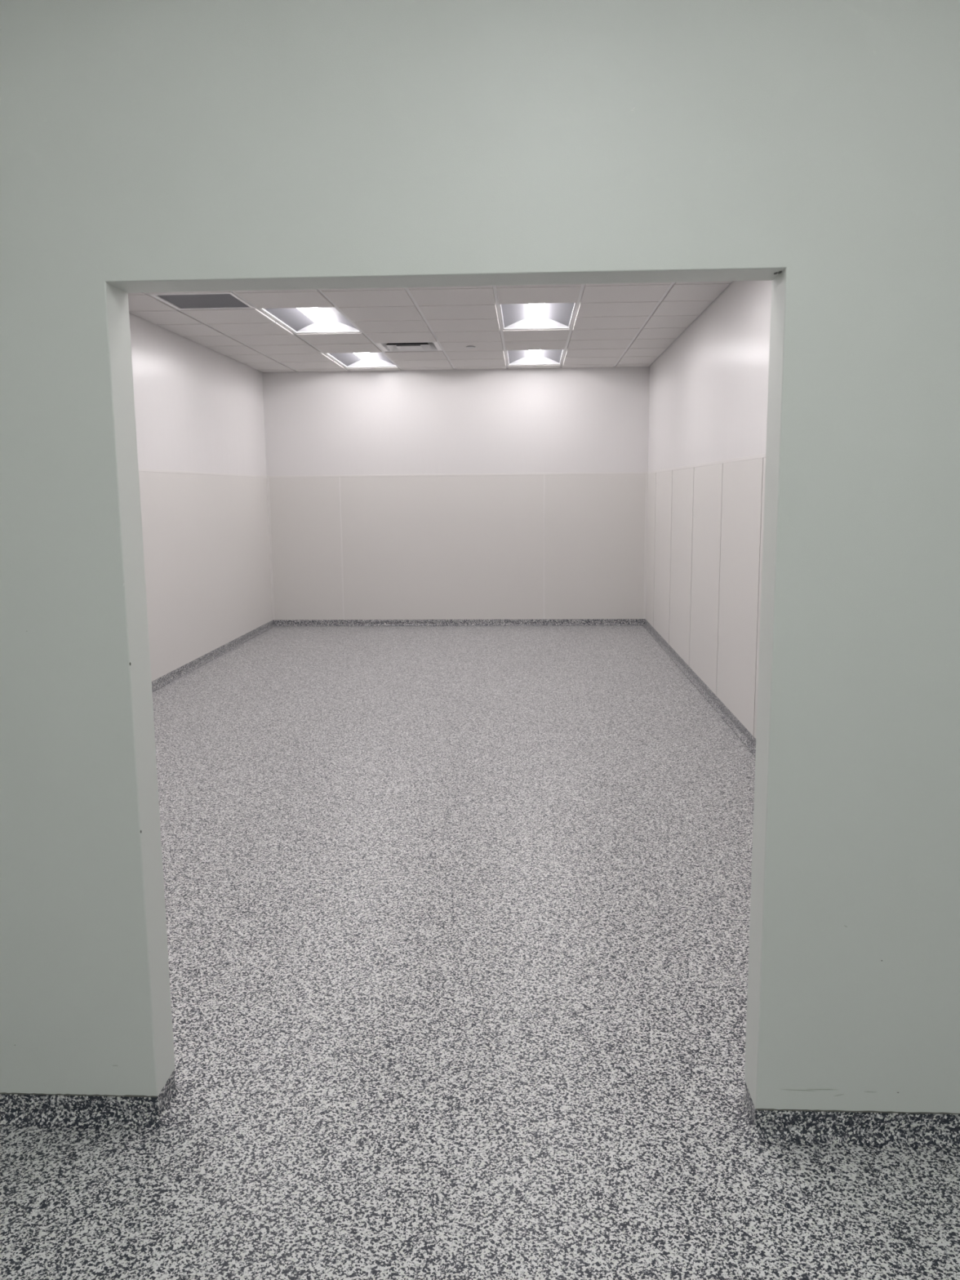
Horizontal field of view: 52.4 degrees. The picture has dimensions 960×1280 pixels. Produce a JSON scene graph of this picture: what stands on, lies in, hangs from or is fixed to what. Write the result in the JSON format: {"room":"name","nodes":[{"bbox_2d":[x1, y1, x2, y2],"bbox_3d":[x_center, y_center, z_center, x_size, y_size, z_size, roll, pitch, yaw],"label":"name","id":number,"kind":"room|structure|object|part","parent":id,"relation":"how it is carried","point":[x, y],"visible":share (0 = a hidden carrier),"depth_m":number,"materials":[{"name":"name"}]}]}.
{"room":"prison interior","nodes":[
{"label":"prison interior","id":0,"kind":"room"},
{"bbox_2d":[128,312,271,681],"bbox_3d":[-2.794,-1.082,7.079,0.125,3.232,9.309,0,9,3],"label":"wall","id":1,"kind":"structure","parent":0,"point":[199,409],"depth_m":9.12,"materials":[{"name":"white paint"}]},
{"bbox_3d":[-2.738,-1.234,6.992,0.005,0.022,9.189,0,9,3],"label":"cap trim","id":2,"kind":"part","parent":1,"relation":"part of","materials":[{"name":"white plastic"}]},
{"bbox_3d":[-2.731,-0.386,7.122,0.003,1.696,9.189,0,9,3],"label":"wainscot panel","id":3,"kind":"part","parent":1,"relation":"part of","materials":[{"name":"white plastic"}]},
{"bbox_2d":[151,620,275,692],"bbox_3d":[-2.705,0.488,7.254,0.039,0.072,9.189,0,9,3],"label":"baseboard","id":4,"kind":"structure","parent":1,"relation":"attached to","point":[164,680],"depth_m":9.33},
{"bbox_2d":[128,280,733,372],"bbox_3d":[-0.516,-2.580,6.740,4.714,0.310,9.309,0,9,3],"label":"ceiling","id":5,"kind":"structure","parent":0,"point":[617,325],"depth_m":8.21,"materials":[{"name":"tile"}]},
{"bbox_2d":[150,292,254,310],"bbox_3d":[-2.016,-2.482,7.137,0.584,0.020,0.584,0,9,3],"label":"ceiling vent","id":6,"kind":"object","parent":5,"relation":"in","point":[230,300],"visible":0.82,"depth_m":7.15,"materials":[{"name":"grey metal"}]},
{"bbox_3d":[-2.016,-2.484,7.137,0.540,0.005,0.540,0,9,3],"label":"filter panel","id":7,"kind":"part","parent":6,"relation":"part of","materials":[{"name":"grey metal"}]},
{"bbox_2d":[260,306,360,333],"bbox_3d":[-1.364,-2.671,8.002,0.584,0.100,1.193,0,9,3],"label":"ceiling light","id":8,"kind":"object","parent":5,"relation":"attached to","point":[300,320],"visible":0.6,"depth_m":8.19,"materials":[{"name":"white plastic"}]},
{"bbox_3d":[-1.337,-2.749,8.553,0.560,0.073,0.056,0,9,3],"label":"plate","id":9,"kind":"part","parent":8,"relation":"part of","materials":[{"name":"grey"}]},
{"bbox_2d":[326,351,397,367],"bbox_3d":[-1.248,-3.039,10.410,0.584,0.100,1.193,0,9,3],"label":"ceiling light","id":10,"kind":"object","parent":5,"relation":"attached to","point":[347,359],"visible":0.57,"depth_m":10.69,"materials":[{"name":"grey plastic"}]},
{"bbox_3d":[-1.221,-3.117,10.961,0.560,0.073,0.056,0,9,3],"label":"plate","id":11,"kind":"part","parent":10,"relation":"part of","materials":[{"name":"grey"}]},
{"bbox_2d":[376,342,441,351],"bbox_3d":[-0.682,-2.878,9.481,0.584,0.084,0.584,0,9,3],"label":"ceiling vent","id":12,"kind":"object","parent":5,"relation":"in","point":[428,346],"visible":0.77,"depth_m":9.59,"materials":[{"name":"white metal"}]},
{"bbox_2d":[506,349,564,364],"bbox_3d":[0.579,-3.043,10.321,0.584,0.100,1.193,0,9,3],"label":"ceiling light","id":13,"kind":"object","parent":5,"relation":"attached to","point":[544,356],"visible":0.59,"depth_m":10.61,"materials":[{"name":"grey plastic"}]},
{"bbox_3d":[0.606,-3.121,10.872,0.560,0.073,0.056,0,9,3],"label":"plate","id":14,"kind":"part","parent":13,"relation":"part of","materials":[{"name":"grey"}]},
{"bbox_2d":[499,302,576,328],"bbox_3d":[0.463,-2.674,7.914,0.584,0.100,1.193,0,9,3],"label":"ceiling light","id":15,"kind":"object","parent":5,"relation":"attached to","point":[553,315],"visible":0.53,"depth_m":8.11,"materials":[{"name":"grey plastic"}]},
{"bbox_3d":[0.489,-2.752,8.465,0.560,0.073,0.056,0,9,3],"label":"plate","id":16,"kind":"part","parent":15,"relation":"part of","materials":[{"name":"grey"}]},
{"bbox_2d":[262,351,649,620],"bbox_3d":[-0.283,-1.778,11.489,4.474,3.232,0.150,0,9,3],"label":"wall","id":17,"kind":"structure","parent":0,"point":[473,494],"depth_m":11.45,"materials":[{"name":"white paint"}]},
{"bbox_3d":[-2.500,-1.077,11.643,0.028,1.696,0.030,0,9,3],"label":"corner trim","id":18,"kind":"part","parent":17,"relation":"part of","materials":[{"name":"white plastic"}]},
{"bbox_3d":[-2.081,-1.080,11.636,0.866,1.696,0.003,0,9,3],"label":"wainscot panel","id":19,"kind":"part","parent":17,"relation":"part of","materials":[{"name":"white plastic"}]},
{"bbox_3d":[-0.447,-1.083,11.556,2.406,1.696,0.003,0,9,3],"label":"wainscot panel","id":20,"kind":"part","parent":17,"relation":"part of","materials":[{"name":"white plastic"}]},
{"bbox_3d":[-0.287,-1.932,11.418,4.474,0.022,0.005,0,9,3],"label":"cap trim","id":21,"kind":"part","parent":17,"relation":"part of","materials":[{"name":"white plastic"}]},
{"bbox_2d":[272,618,644,626],"bbox_3d":[-0.272,-0.207,11.663,4.474,0.072,0.039,0,9,3],"label":"baseboard","id":22,"kind":"structure","parent":17,"relation":"attached to","point":[574,621],"depth_m":11.67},
{"bbox_3d":[1.355,-1.086,11.469,1.202,1.696,0.003,0,9,3],"label":"wainscot panel","id":23,"kind":"part","parent":17,"relation":"part of","materials":[{"name":"white plastic"}]},
{"bbox_3d":[1.941,-1.085,11.427,0.028,1.696,0.030,0,9,3],"label":"corner trim","id":24,"kind":"part","parent":17,"relation":"part of","materials":[{"name":"white plastic"}]},
{"bbox_2d":[0,0,959,1114],"bbox_3d":[-0.140,-0.411,2.273,5.900,3.160,0.130,0,9,3],"label":"wall","id":25,"kind":"structure","parent":0,"point":[810,148],"depth_m":2.16,"materials":[{"name":"grey paint"}]},
{"bbox_2d":[0,1069,188,1130],"bbox_3d":[-1.944,1.189,2.606,2.320,0.072,0.191,0,9,3],"label":"baseboard","id":26,"kind":"structure","parent":25,"relation":"attached to","point":[42,1111],"depth_m":2.50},
{"bbox_2d":[731,1081,959,1148],"bbox_3d":[1.752,1.183,2.426,2.202,0.072,0.191,0,9,3],"label":"baseboard","id":27,"kind":"structure","parent":25,"relation":"attached to","point":[931,1131],"depth_m":2.40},
{"bbox_2d":[0,625,959,1279],"bbox_3d":[0.229,0.953,4.669,8.400,0.120,14.394,0,9,3],"label":"floor","id":28,"kind":"structure","parent":0,"point":[457,918],"depth_m":3.05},
{"bbox_2d":[645,280,772,738],"bbox_3d":[1.790,-1.091,6.856,0.126,3.232,9.309,0,9,3],"label":"wall","id":29,"kind":"structure","parent":0,"point":[708,392],"depth_m":7.26,"materials":[{"name":"white paint"}]},
{"bbox_3d":[1.936,-1.032,11.073,0.003,1.696,0.737,0,9,3],"label":"wainscot panel","id":30,"kind":"part","parent":29,"relation":"part of","materials":[{"name":"white plastic"}]},
{"bbox_3d":[1.890,-0.884,10.109,0.003,1.696,1.203,0,9,3],"label":"wainscot panel","id":31,"kind":"part","parent":29,"relation":"part of","materials":[{"name":"white plastic"}]},
{"bbox_3d":[1.831,-0.700,8.907,0.003,1.696,1.218,0,9,3],"label":"wainscot panel","id":32,"kind":"part","parent":29,"relation":"part of","materials":[{"name":"white plastic"}]},
{"bbox_2d":[643,619,755,755],"bbox_3d":[1.725,0.479,7.038,0.039,0.072,9.189,0,9,3],"label":"baseboard","id":33,"kind":"structure","parent":29,"relation":"attached to","point":[746,737],"depth_m":7.47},
{"bbox_3d":[1.773,-0.516,7.700,0.003,1.696,1.213,0,9,3],"label":"wainscot panel","id":34,"kind":"part","parent":29,"relation":"part of","materials":[{"name":"white plastic"}]},
{"bbox_3d":[1.726,-1.243,6.775,0.005,0.022,9.189,0,9,3],"label":"cap trim","id":35,"kind":"part","parent":29,"relation":"part of","materials":[{"name":"white plastic"}]},
{"bbox_3d":[1.715,-0.332,6.501,0.003,1.696,1.200,0,9,3],"label":"wainscot panel","id":36,"kind":"part","parent":29,"relation":"part of","materials":[{"name":"white plastic"}]},
{"bbox_3d":[1.657,-0.149,5.304,0.003,1.696,1.212,0,9,3],"label":"wainscot panel","id":37,"kind":"part","parent":29,"relation":"part of","materials":[{"name":"white plastic"}]}
]}

